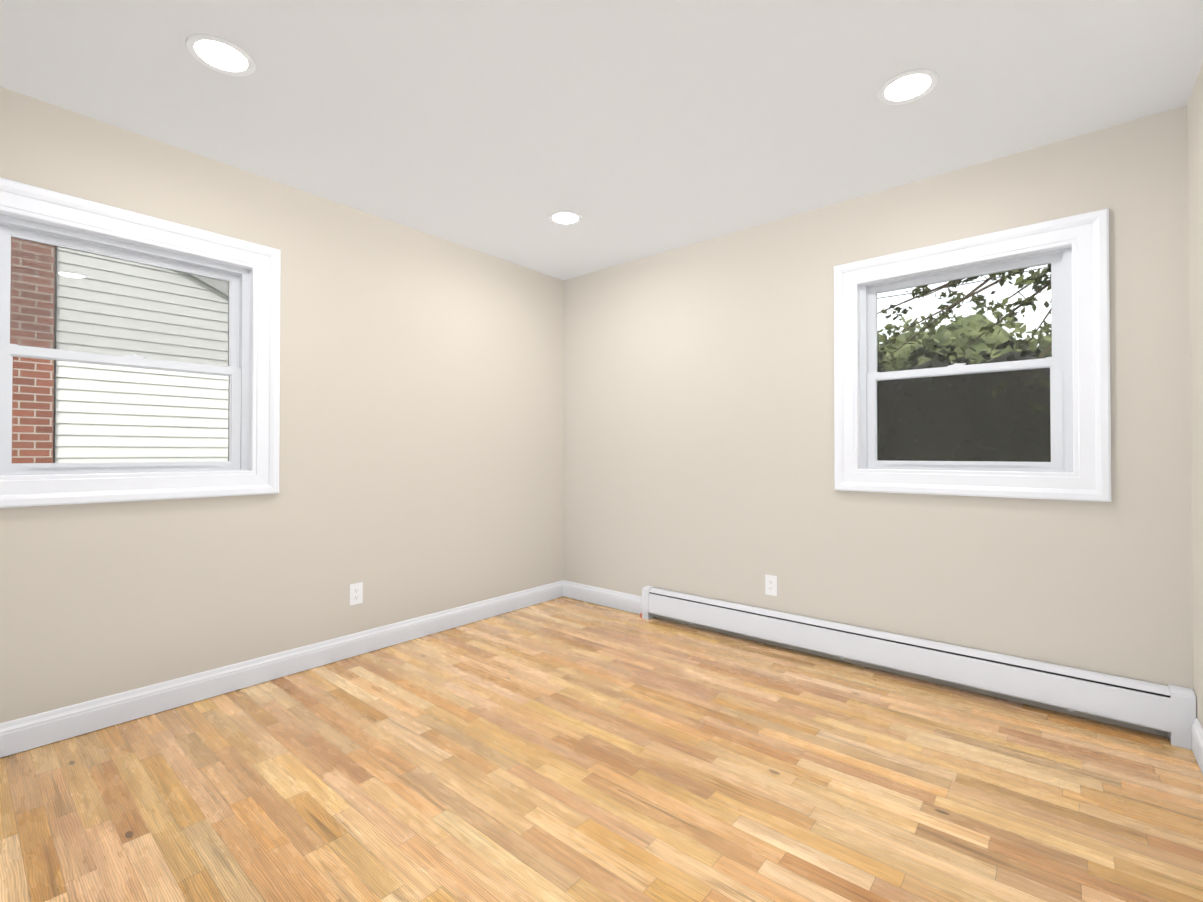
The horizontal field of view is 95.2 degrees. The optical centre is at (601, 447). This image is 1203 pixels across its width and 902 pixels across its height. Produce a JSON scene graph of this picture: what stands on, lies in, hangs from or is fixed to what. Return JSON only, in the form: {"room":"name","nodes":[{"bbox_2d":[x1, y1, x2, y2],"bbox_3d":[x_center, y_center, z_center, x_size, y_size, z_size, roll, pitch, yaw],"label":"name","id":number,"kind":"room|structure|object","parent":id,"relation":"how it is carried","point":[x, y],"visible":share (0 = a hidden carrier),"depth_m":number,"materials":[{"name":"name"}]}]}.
{"room":"empty bedroom","nodes":[
{"label":"empty bedroom","id":0,"kind":"room"},
{"bbox_2d":[0,87,562,722],"bbox_3d":[-1.516,0.113,2.916,0.160,3.240,3.920,0,-1,40],"label":"wall","id":1,"kind":"structure","parent":0,"point":[420,423],"depth_m":2.85,"materials":[{"name":"beige paint"}]},
{"bbox_2d":[0,177,280,507],"bbox_3d":[-1.974,-0.376,2.319,0.151,1.195,1.080,0,-1,40],"label":"window","id":2,"kind":"structure","parent":1,"relation":"in","point":[249,272],"depth_m":2.34,"materials":[{"name":"white paint"}]},
{"bbox_2d":[0,580,562,757],"bbox_3d":[-1.449,1.070,2.850,0.015,0.119,3.600,0,-1,40],"label":"baseboard","id":3,"kind":"structure","parent":1,"relation":"attached to","point":[35,731],"depth_m":2.54,"materials":[{"name":"white paint"}]},
{"bbox_2d":[350,582,362,605],"bbox_3d":[-1.337,0.799,2.993,0.006,0.114,0.070,0,-1,40],"label":"electrical outlet","id":4,"kind":"object","parent":1,"relation":"attached to","point":[356,593],"visible":1,"depth_m":2.99,"materials":[{"name":"white plastic"}]},
{"bbox_2d":[0,596,1202,901],"bbox_3d":[-0.181,1.222,1.781,3.330,0.200,3.600,0,-1,40],"label":"floor","id":5,"kind":"structure","parent":0,"point":[564,750],"depth_m":1.80,"materials":[{"name":"brown wood"}]},
{"bbox_2d":[640,585,1195,749],"bbox_3d":[1.251,1.029,2.881,2.548,0.206,0.071,0,-1,40],"label":"heater","id":6,"kind":"object","parent":5,"relation":"on","point":[1170,709],"visible":1,"depth_m":2.52,"materials":[{"name":"white metal"}]},
{"bbox_2d":[0,0,1202,279],"bbox_3d":[-0.181,-1.418,1.807,3.330,0.200,3.600,0,-1,40],"label":"ceiling","id":7,"kind":"structure","parent":0,"point":[628,130],"depth_m":2.05,"materials":[{"name":"white paint"}]},
{"bbox_2d":[186,34,255,75],"bbox_3d":[-1.278,-1.314,1.847,0.194,0.006,0.194,0,-1,40],"label":"recessed light","id":8,"kind":"object","parent":7,"relation":"in","point":[220,54],"visible":1,"depth_m":1.84,"materials":[{"name":"white plastic"}]},
{"bbox_2d":[548,210,581,225],"bbox_3d":[-0.205,-1.302,3.120,0.194,0.006,0.194,0,-1,40],"label":"recessed light","id":9,"kind":"object","parent":7,"relation":"in","point":[564,217],"visible":1,"depth_m":3.11,"materials":[{"name":"white plastic"}]},
{"bbox_2d":[878,69,938,104],"bbox_3d":[1.118,-1.313,2.006,0.194,0.006,0.194,0,-1,40],"label":"recessed light","id":10,"kind":"object","parent":7,"relation":"in","point":[907,86],"visible":1,"depth_m":2.00,"materials":[{"name":"white plastic"}]},
{"bbox_2d":[563,106,1192,736],"bbox_3d":[1.030,0.116,3.230,3.330,3.240,0.160,0,-1,40],"label":"wall","id":11,"kind":"structure","parent":0,"point":[699,418],"depth_m":2.85,"materials":[{"name":"beige paint"}]},
{"bbox_2d":[563,580,641,613],"bbox_3d":[0.005,1.081,3.969,0.799,0.119,0.015,0,-1,40],"label":"baseboard","id":12,"kind":"structure","parent":11,"relation":"attached to","point":[609,598],"depth_m":3.95,"materials":[{"name":"white paint"}]},
{"bbox_2d":[765,574,776,595],"bbox_3d":[0.977,0.793,3.159,0.070,0.114,0.006,0,-1,40],"label":"electrical outlet","id":13,"kind":"object","parent":11,"relation":"attached to","point":[770,584],"visible":1,"depth_m":3.16,"materials":[{"name":"white plastic"}]},
{"bbox_2d":[834,208,1110,501],"bbox_3d":[1.694,-0.372,2.626,1.080,1.195,0.151,0,-1,40],"label":"window","id":14,"kind":"structure","parent":11,"relation":"in","point":[1035,428],"depth_m":2.56,"materials":[{"name":"white paint"}]},
{"bbox_2d":[1187,62,1202,728],"bbox_3d":[1.153,0.091,0.668,0.160,3.240,3.920,0,-1,40],"label":"wall","id":15,"kind":"structure","parent":0,"point":[1195,158],"depth_m":2.00,"materials":[{"name":"beige paint"}]},
{"bbox_2d":[1191,718,1202,774],"bbox_3d":[1.062,1.049,0.686,0.015,0.119,3.524,0,-1,40],"label":"baseboard","id":16,"kind":"structure","parent":15,"relation":"attached to","point":[1197,737],"depth_m":1.96,"materials":[{"name":"white paint"}]},
{"label":"outside","id":17,"kind":"structure","parent":0,"visible":0},
{"label":"ground","id":18,"kind":"structure","parent":17,"visible":0},
{"bbox_2d":[10,237,228,462],"bbox_3d":[-5.000,-1.751,6.129,0.395,7.170,20.000,0,-1,40],"label":"neighbouring house","id":19,"kind":"structure","parent":18,"relation":"on","point":[130,413],"depth_m":5.78,"materials":[{"name":"white"}]},
{"bbox_2d":[877,264,1051,371],"bbox_3d":[4.485,-1.106,4.272,4.862,5.724,2.191,0,-1,40],"label":"tree","id":20,"kind":"object","parent":18,"relation":"on","point":[1044,283],"depth_m":4.99,"materials":[{"name":"green plant"}]},
{"bbox_2d":[877,302,1051,371],"bbox_3d":[8.527,-0.771,12.253,15.492,5.192,3.802,0,-1,40],"label":"trees","id":21,"kind":"object","parent":18,"relation":"on","point":[975,319],"depth_m":11.54,"materials":[{"name":"green plant"}]},
{"bbox_2d":[878,335,1051,371],"bbox_3d":[4.533,0.253,6.700,12.521,3.270,1.785,0,-1,40],"label":"hedge","id":22,"kind":"object","parent":18,"relation":"on","point":[1022,354],"depth_m":6.61,"materials":[{"name":"green plant"}]},
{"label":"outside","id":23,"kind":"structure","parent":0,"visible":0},
{"bbox_2d":[877,266,1047,298],"bbox_3d":[9.076,-4.970,15.421,16.005,1.274,0.321,0,-1,40],"label":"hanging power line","id":24,"kind":"object","parent":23,"point":[962,284],"depth_m":14.63,"materials":[{"name":"black"}]}
]}

